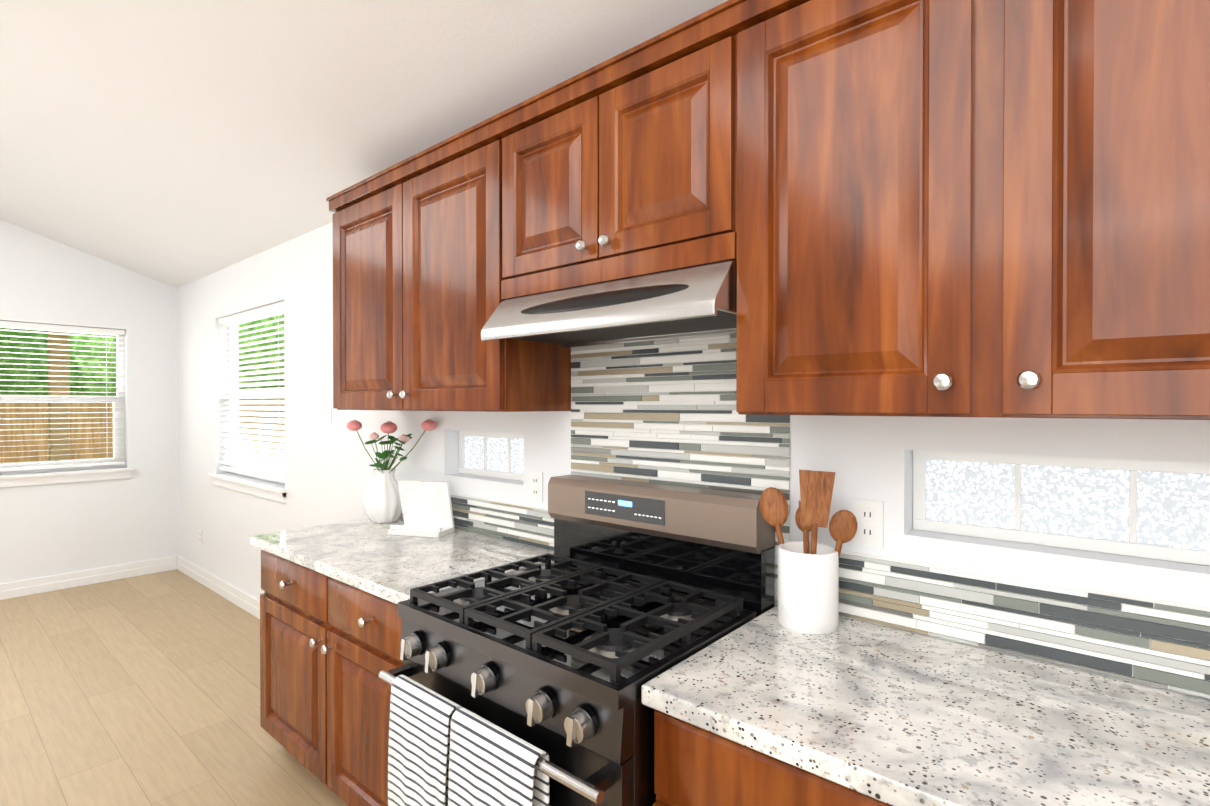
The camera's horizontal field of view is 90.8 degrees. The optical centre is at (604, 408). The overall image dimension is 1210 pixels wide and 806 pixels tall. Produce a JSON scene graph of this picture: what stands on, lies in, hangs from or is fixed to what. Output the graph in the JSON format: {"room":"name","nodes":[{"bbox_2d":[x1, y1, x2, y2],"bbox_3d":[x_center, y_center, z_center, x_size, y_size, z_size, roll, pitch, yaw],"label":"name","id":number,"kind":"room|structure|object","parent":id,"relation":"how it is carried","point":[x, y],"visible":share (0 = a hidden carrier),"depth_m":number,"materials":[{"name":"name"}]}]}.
{"room":"kitchen","nodes":[
{"label":"kitchen","id":0,"kind":"room"},
{"bbox_2d":[0,219,178,583],"bbox_3d":[-5.352,-0.262,3.642,0.160,3.500,4.560,0,1,40],"label":"wall","id":1,"kind":"structure","parent":0,"point":[54,529],"depth_m":4.93,"materials":[{"name":"white paint"}]},
{"bbox_2d":[0,321,133,486],"bbox_3d":[-4.501,-0.041,4.586,0.180,1.254,1.370,0,1,40],"label":"window","id":2,"kind":"structure","parent":1,"relation":"in","point":[117,459],"depth_m":4.80,"materials":[{"name":"white plastic"}]},
{"bbox_2d":[0,556,175,599],"bbox_3d":[-5.220,1.378,3.665,0.023,0.120,4.369,0,1,40],"label":"baseboard","id":3,"kind":"structure","parent":1,"relation":"attached to","point":[15,589],"depth_m":4.83,"materials":[{"name":"white paint"}]},
{"bbox_2d":[0,569,347,805],"bbox_3d":[-2.083,1.516,0.967,8.620,0.120,4.720,0,1,40],"label":"floor","id":4,"kind":"structure","parent":0,"point":[142,690],"depth_m":2.92,"materials":[{"name":"brown wood"}]},
{"bbox_2d":[260,550,402,805],"bbox_3d":[-0.793,1.009,2.324,1.220,0.875,0.653,0,1,40],"label":"base cabinet","id":5,"kind":"object","parent":4,"relation":"on","point":[329,649],"visible":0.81,"depth_m":2.08,"materials":[{"name":"brown wood"}]},
{"bbox_2d":[250,517,553,603],"bbox_3d":[-0.800,0.551,2.334,1.254,0.040,0.644,0,1,40],"label":"countertop","id":6,"kind":"structure","parent":5,"relation":"on","point":[369,556],"depth_m":2.20,"materials":[{"name":"stone"}]},
{"bbox_2d":[347,419,436,523],"bbox_3d":[-0.981,0.286,2.736,0.418,0.484,0.238,0,1,40],"label":"vase","id":7,"kind":"object","parent":6,"relation":"on","point":[381,501],"visible":1,"depth_m":2.74,"materials":[{"name":"white ceramic"}]},
{"bbox_2d":[388,480,454,537],"bbox_3d":[-0.782,0.418,2.546,0.240,0.223,0.133,0,0,15],"label":"stand","id":8,"kind":"object","parent":6,"relation":"on","point":[427,510],"visible":1,"depth_m":2.56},
{"bbox_2d":[379,475,774,805],"bbox_3d":[-0.070,0.846,1.618,0.780,1.212,0.738,0,1,40],"label":"stove","id":9,"kind":"object","parent":4,"relation":"on","point":[597,623],"visible":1,"depth_m":1.50,"materials":[{"name":"black metal"}]},
{"bbox_2d":[388,675,461,805],"bbox_3d":[-0.441,0.905,1.458,0.245,0.435,0.064,0,1,40],"label":"towel","id":10,"kind":"object","parent":9,"relation":"hanging from","point":[419,744],"visible":0.94,"depth_m":1.44,"materials":[{"name":"white fabric"}]},
{"bbox_2d":[448,707,549,805],"bbox_3d":[-0.235,0.937,1.282,0.273,0.495,0.065,0,1,40],"label":"towel","id":11,"kind":"object","parent":9,"relation":"hanging from","point":[491,764],"visible":1,"depth_m":1.27,"materials":[{"name":"white fabric"}]},
{"bbox_2d":[652,710,890,805],"bbox_3d":[0.581,1.017,1.174,0.766,0.876,0.618,0,1,40],"label":"base cabinet","id":12,"kind":"object","parent":4,"relation":"on","point":[694,765],"visible":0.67,"depth_m":1.06,"materials":[{"name":"brown wood"}]},
{"bbox_2d":[641,605,1209,805],"bbox_3d":[1.087,0.562,0.722,2.128,0.040,0.644,0,1,40],"label":"countertop","id":13,"kind":"structure","parent":12,"relation":"on","point":[891,716],"depth_m":1.04,"materials":[{"name":"stone"}]},
{"bbox_2d":[760,470,857,634],"bbox_3d":[0.500,0.343,1.495,0.238,0.388,0.144,0,1,40],"label":"utensil crock","id":14,"kind":"object","parent":13,"relation":"on","point":[808,587],"visible":1,"depth_m":1.45,"materials":[{"name":"white ceramic"}]},
{"bbox_2d":[0,0,727,287],"bbox_3d":[-2.083,-1.445,0.947,8.620,0.905,4.720,0,1,40],"label":"ceiling","id":15,"kind":"structure","parent":0,"point":[177,143],"depth_m":2.44,"materials":[{"name":"white paint"}]},
{"bbox_2d":[177,222,1209,699],"bbox_3d":[-0.603,-0.256,2.689,8.620,3.500,0.160,0,1,40],"label":"wall","id":16,"kind":"structure","parent":0,"point":[329,474],"depth_m":2.72,"materials":[{"name":"white paint"}]},
{"bbox_2d":[199,529,202,543],"bbox_3d":[-3.334,1.054,4.920,0.072,0.116,0.008,0,1,40],"label":"electrical outlet","id":17,"kind":"object","parent":16,"relation":"attached to","point":[200,537],"visible":1,"depth_m":4.91,"materials":[{"name":"white plastic"}]},
{"bbox_2d":[176,555,259,618],"bbox_3d":[-2.422,1.375,4.136,3.607,0.120,0.019,0,1,40],"label":"baseboard","id":18,"kind":"structure","parent":16,"relation":"attached to","point":[245,601],"depth_m":4.57,"materials":[{"name":"white paint"}]},
{"bbox_2d":[212,301,286,492],"bbox_3d":[-2.509,-0.099,4.300,1.308,1.214,0.139,0,1,40],"label":"window","id":19,"kind":"structure","parent":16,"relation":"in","point":[272,473],"depth_m":4.27,"materials":[{"name":"white plastic"}]},
{"bbox_2d":[325,404,331,423],"bbox_3d":[-1.586,0.029,3.419,0.072,0.116,0.009,0,1,40],"label":"light switch","id":20,"kind":"object","parent":16,"relation":"attached to","point":[328,413],"visible":1,"depth_m":3.41,"materials":[{"name":"white plastic"}]},
{"bbox_2d":[326,108,570,411],"bbox_3d":[-0.650,-0.461,2.405,1.236,0.935,0.330,0,1,40],"label":"upper cabinet","id":21,"kind":"object","parent":16,"relation":"attached to","point":[423,245],"depth_m":2.16,"materials":[{"name":"brown wood"}]},
{"bbox_2d":[459,431,523,480],"bbox_3d":[-0.449,0.196,2.603,0.528,0.201,0.075,0,1,40],"label":"window","id":22,"kind":"structure","parent":16,"relation":"in","point":[495,454],"depth_m":2.60,"materials":[{"name":"white glass"}]},
{"bbox_2d":[529,470,542,501],"bbox_3d":[-0.266,0.297,2.294,0.072,0.116,0.008,0,1,40],"label":"electrical outlet","id":23,"kind":"object","parent":16,"relation":"attached to","point":[535,485],"visible":1,"depth_m":2.29,"materials":[{"name":"white plastic"}]},
{"bbox_2d":[514,0,737,290],"bbox_3d":[0.088,-0.667,1.774,0.835,0.515,0.330,0,1,40],"label":"upper cabinet","id":24,"kind":"object","parent":16,"relation":"attached to","point":[624,168],"depth_m":1.57,"materials":[{"name":"brown wood"}]},
{"bbox_2d":[481,260,736,348],"bbox_3d":[0.058,-0.280,1.741,0.827,0.138,0.400,0,1,40],"label":"range hood","id":25,"kind":"object","parent":24,"relation":"attached to","point":[700,301],"visible":0.92,"depth_m":1.59,"materials":[{"name":"silver metal"}]},
{"bbox_2d":[401,335,1209,698],"bbox_3d":[0.486,0.093,1.651,4.093,0.884,0.008,0,1,40],"label":"tile backsplash","id":26,"kind":"structure","parent":16,"relation":"attached to","point":[661,413],"depth_m":1.66,"materials":[{"name":"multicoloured tile"}]},
{"bbox_2d":[853,499,883,547],"bbox_3d":[0.662,0.287,1.502,0.072,0.116,0.008,0,1,40],"label":"electrical outlet","id":27,"kind":"object","parent":16,"relation":"attached to","point":[869,515],"visible":1,"depth_m":1.50,"materials":[{"name":"white plastic"}]},
{"bbox_2d":[702,0,1209,419],"bbox_3d":[0.787,-0.453,1.178,1.136,0.935,0.330,0,1,40],"label":"upper cabinet","id":28,"kind":"object","parent":16,"relation":"attached to","point":[956,208],"depth_m":1.08,"materials":[{"name":"brown wood"}]},
{"bbox_2d":[913,450,1209,565],"bbox_3d":[1.119,0.203,1.265,0.834,0.205,0.075,0,1,40],"label":"window","id":29,"kind":"structure","parent":16,"relation":"in","point":[1157,510],"depth_m":1.31,"materials":[{"name":"white glass"}]},
{"label":"outside","id":30,"kind":"structure","parent":0,"visible":0},
{"bbox_2d":[0,314,284,468],"bbox_3d":[-2.359,-0.884,7.368,22.253,5.968,23.000,0,1,40],"label":"outdoor view","id":31,"kind":"object","parent":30,"point":[97,440],"depth_m":7.88,"materials":[{"name":"green"}]}
]}

